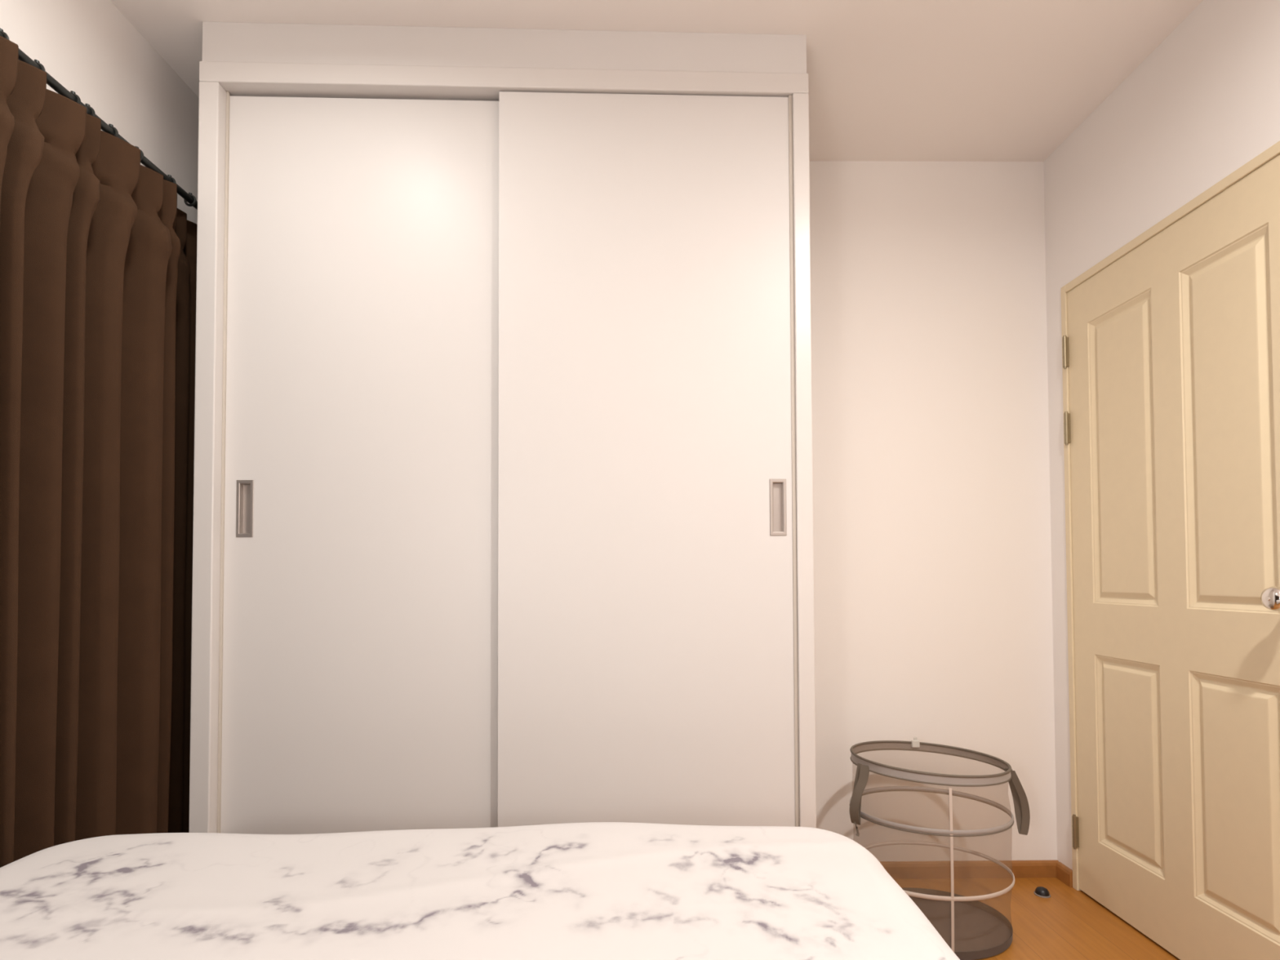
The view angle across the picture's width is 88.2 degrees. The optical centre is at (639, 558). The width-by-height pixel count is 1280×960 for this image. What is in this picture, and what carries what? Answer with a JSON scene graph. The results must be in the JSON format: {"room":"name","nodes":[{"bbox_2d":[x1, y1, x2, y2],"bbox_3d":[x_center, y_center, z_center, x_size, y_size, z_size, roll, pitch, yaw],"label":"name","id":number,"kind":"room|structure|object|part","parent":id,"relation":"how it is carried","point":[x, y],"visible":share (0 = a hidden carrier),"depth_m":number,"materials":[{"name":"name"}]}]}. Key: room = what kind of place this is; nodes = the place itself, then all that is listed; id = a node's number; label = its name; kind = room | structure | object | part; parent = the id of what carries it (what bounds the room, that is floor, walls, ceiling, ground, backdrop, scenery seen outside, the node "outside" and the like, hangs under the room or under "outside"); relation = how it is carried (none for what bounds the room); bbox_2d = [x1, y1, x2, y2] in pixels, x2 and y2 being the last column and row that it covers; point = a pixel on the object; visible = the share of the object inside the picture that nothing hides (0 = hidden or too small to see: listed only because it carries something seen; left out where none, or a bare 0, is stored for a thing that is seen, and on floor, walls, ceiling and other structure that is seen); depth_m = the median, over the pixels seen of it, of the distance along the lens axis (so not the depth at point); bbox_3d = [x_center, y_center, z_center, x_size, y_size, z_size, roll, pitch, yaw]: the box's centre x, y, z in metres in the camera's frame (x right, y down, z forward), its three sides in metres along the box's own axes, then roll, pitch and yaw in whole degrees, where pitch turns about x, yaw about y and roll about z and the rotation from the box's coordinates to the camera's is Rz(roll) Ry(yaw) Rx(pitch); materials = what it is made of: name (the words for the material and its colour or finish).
{"room":"bedroom","nodes":[
{"label":"bedroom","id":0,"kind":"room"},
{"bbox_2d":[0,0,199,224],"bbox_3d":[-1.405,-0.197,0.537,0.100,2.556,3.591,0,-1,-1],"label":"wall","id":1,"kind":"structure","parent":0,"point":[90,47],"depth_m":1.73,"materials":[{"name":"white paint"}]},
{"bbox_2d":[0,27,197,209],"bbox_3d":[-1.291,-1.025,0.789,0.139,0.040,2.950,0,-1,-1],"label":"curtain rod","id":2,"kind":"object","parent":1,"relation":"attached to","point":[51,82],"visible":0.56,"depth_m":1.49,"materials":[{"name":"black metal"}]},
{"bbox_2d":[0,35,197,867],"bbox_3d":[-1.249,0.029,0.780,0.159,2.085,2.802,0,-1,-1],"label":"curtain","id":3,"kind":"object","parent":2,"relation":"hanging from","point":[98,253],"visible":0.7,"depth_m":1.48,"materials":[{"name":"brown fabric"}]},
{"bbox_2d":[110,0,1203,161],"bbox_3d":[0.060,-1.530,0.586,3.040,0.100,3.791,0,-1,-1],"label":"ceiling","id":4,"kind":"structure","parent":0,"point":[889,80],"depth_m":1.85,"materials":[{"name":"white paint"}]},
{"bbox_2d":[808,160,1057,861],"bbox_3d":[0.046,-0.155,2.396,3.040,2.556,0.100,0,-1,-1],"label":"wall","id":5,"kind":"structure","parent":0,"point":[933,624],"depth_m":2.36,"materials":[{"name":"white paint"}]},
{"bbox_2d":[879,860,1058,879],"bbox_3d":[0.971,1.091,2.317,1.001,0.055,0.014,0,-1,-1],"label":"baseboard","id":6,"kind":"structure","parent":5,"relation":"attached to","point":[962,868],"depth_m":2.31,"materials":[{"name":"brown wood"}]},
{"bbox_2d":[893,877,1180,959],"bbox_3d":[0.070,1.126,0.517,3.040,0.100,3.791,0,-1,-1],"label":"floor","id":7,"kind":"structure","parent":0,"point":[1069,924],"depth_m":2.02,"materials":[{"name":"laminate"}]},
{"bbox_2d":[188,22,816,834],"bbox_3d":[-0.362,-0.162,2.040,1.645,2.556,0.555,0,-1,-2],"label":"wardrobe","id":8,"kind":"object","parent":7,"relation":"on","point":[503,482],"visible":0.75,"depth_m":1.79,"materials":[{"name":"white laminate"}]},
{"bbox_3d":[-1.158,-0.076,2.013,0.052,2.388,0.555,0,-1,-2],"label":"panel","id":9,"kind":"part","parent":8,"relation":"part of","materials":[{"name":"white laminate"}]},
{"bbox_3d":[-1.064,-0.135,1.786,0.045,0.154,0.016,0,-1,-2],"label":"pull handle","id":10,"kind":"part","parent":8,"relation":"part of","materials":[{"name":"silver metal"}]},
{"bbox_3d":[-0.737,-0.114,1.799,0.775,2.306,0.018,0,-1,-2],"label":"sliding door","id":11,"kind":"part","parent":8,"relation":"part of","materials":[{"name":"white laminate"}]},
{"bbox_3d":[-0.366,-1.300,2.070,1.645,0.056,0.555,0,-1,-2],"label":"panel","id":12,"kind":"part","parent":8,"relation":"part of","materials":[{"name":"white laminate"}]},
{"bbox_3d":[-0.359,-1.390,1.822,1.637,0.112,0.044,0,-1,-2],"label":"filler panel","id":13,"kind":"part","parent":8,"relation":"part of","materials":[{"name":"white laminate"}]},
{"bbox_3d":[0.021,-0.120,1.795,0.804,2.312,0.018,0,-1,-2],"label":"sliding door","id":14,"kind":"part","parent":8,"relation":"part of","materials":[{"name":"white laminate"}]},
{"bbox_3d":[0.375,-0.140,1.803,0.045,0.154,0.016,0,-1,-2],"label":"pull handle","id":15,"kind":"part","parent":8,"relation":"part of","materials":[{"name":"silver metal"}]},
{"bbox_3d":[0.438,-0.081,2.063,0.044,2.388,0.555,0,-1,-2],"label":"panel","id":16,"kind":"part","parent":8,"relation":"part of","materials":[{"name":"white laminate"}]},
{"bbox_2d":[849,737,1030,959],"bbox_3d":[0.884,0.849,2.008,0.532,0.518,0.390,0,-1,-1],"label":"laundry hamper","id":17,"kind":"object","parent":7,"relation":"on","point":[974,930],"visible":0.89,"depth_m":1.95,"materials":[{"name":"grey"}]},
{"bbox_3d":[0.636,0.794,1.942,0.011,0.041,0.017,0,-2,-23],"label":"cord","id":18,"kind":"part","parent":17,"relation":"part of","materials":[{"name":"grey plastic"}]},
{"bbox_3d":[0.649,0.695,1.948,0.054,0.174,0.038,-2,-2,43],"label":"handle","id":19,"kind":"part","parent":17,"relation":"part of","materials":[{"name":"grey"}]},
{"bbox_3d":[1.118,0.721,1.958,0.065,0.193,0.037,0,-1,-1],"label":"handle","id":20,"kind":"part","parent":17,"relation":"part of","materials":[{"name":"grey"}]},
{"bbox_2d":[1033,886,1050,897],"bbox_3d":[1.334,1.102,2.191,0.048,0.024,0.048,0,-1,-1],"label":"door stop","id":21,"kind":"object","parent":7,"relation":"on","point":[1040,891],"visible":1,"depth_m":2.18,"materials":[{"name":"black rubber"}]},
{"bbox_3d":[-0.319,0.565,0.052,1.480,1.000,2.020,0,-1,-1],"label":"bed","id":22,"kind":"object","parent":7,"relation":"on","visible":0},
{"bbox_2d":[0,822,959,959],"bbox_3d":[-0.314,0.758,0.113,1.602,0.627,2.372,0,-1,-1],"label":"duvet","id":23,"kind":"object","parent":22,"relation":"on","point":[588,891],"visible":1,"depth_m":0.93,"materials":[{"name":"fabric"}]},
{"bbox_2d":[1043,0,1279,870],"bbox_3d":[1.535,-0.207,0.566,0.100,2.556,3.591,0,-1,-1],"label":"wall","id":24,"kind":"structure","parent":0,"point":[1204,104],"depth_m":1.93,"materials":[{"name":"white paint"}]},
{"bbox_2d":[1056,862,1072,887],"bbox_3d":[1.465,1.088,2.278,0.014,0.055,0.074,0,-1,-1],"label":"baseboard","id":25,"kind":"structure","parent":24,"relation":"attached to","point":[1064,873],"depth_m":2.27,"materials":[{"name":"brown wood"}]},
{"bbox_2d":[1060,140,1279,959],"bbox_3d":[1.479,0.076,1.835,0.168,2.055,0.863,0,-1,-1],"label":"door","id":26,"kind":"structure","parent":24,"relation":"in","point":[1171,341],"depth_m":1.80,"materials":[{"name":"beige paint"}]},
{"bbox_3d":[1.439,0.089,1.475,0.076,0.066,0.066,0,-1,-1],"label":"knob","id":27,"kind":"part","parent":26,"relation":"part of","materials":[{"name":"silver metal"}]}
]}

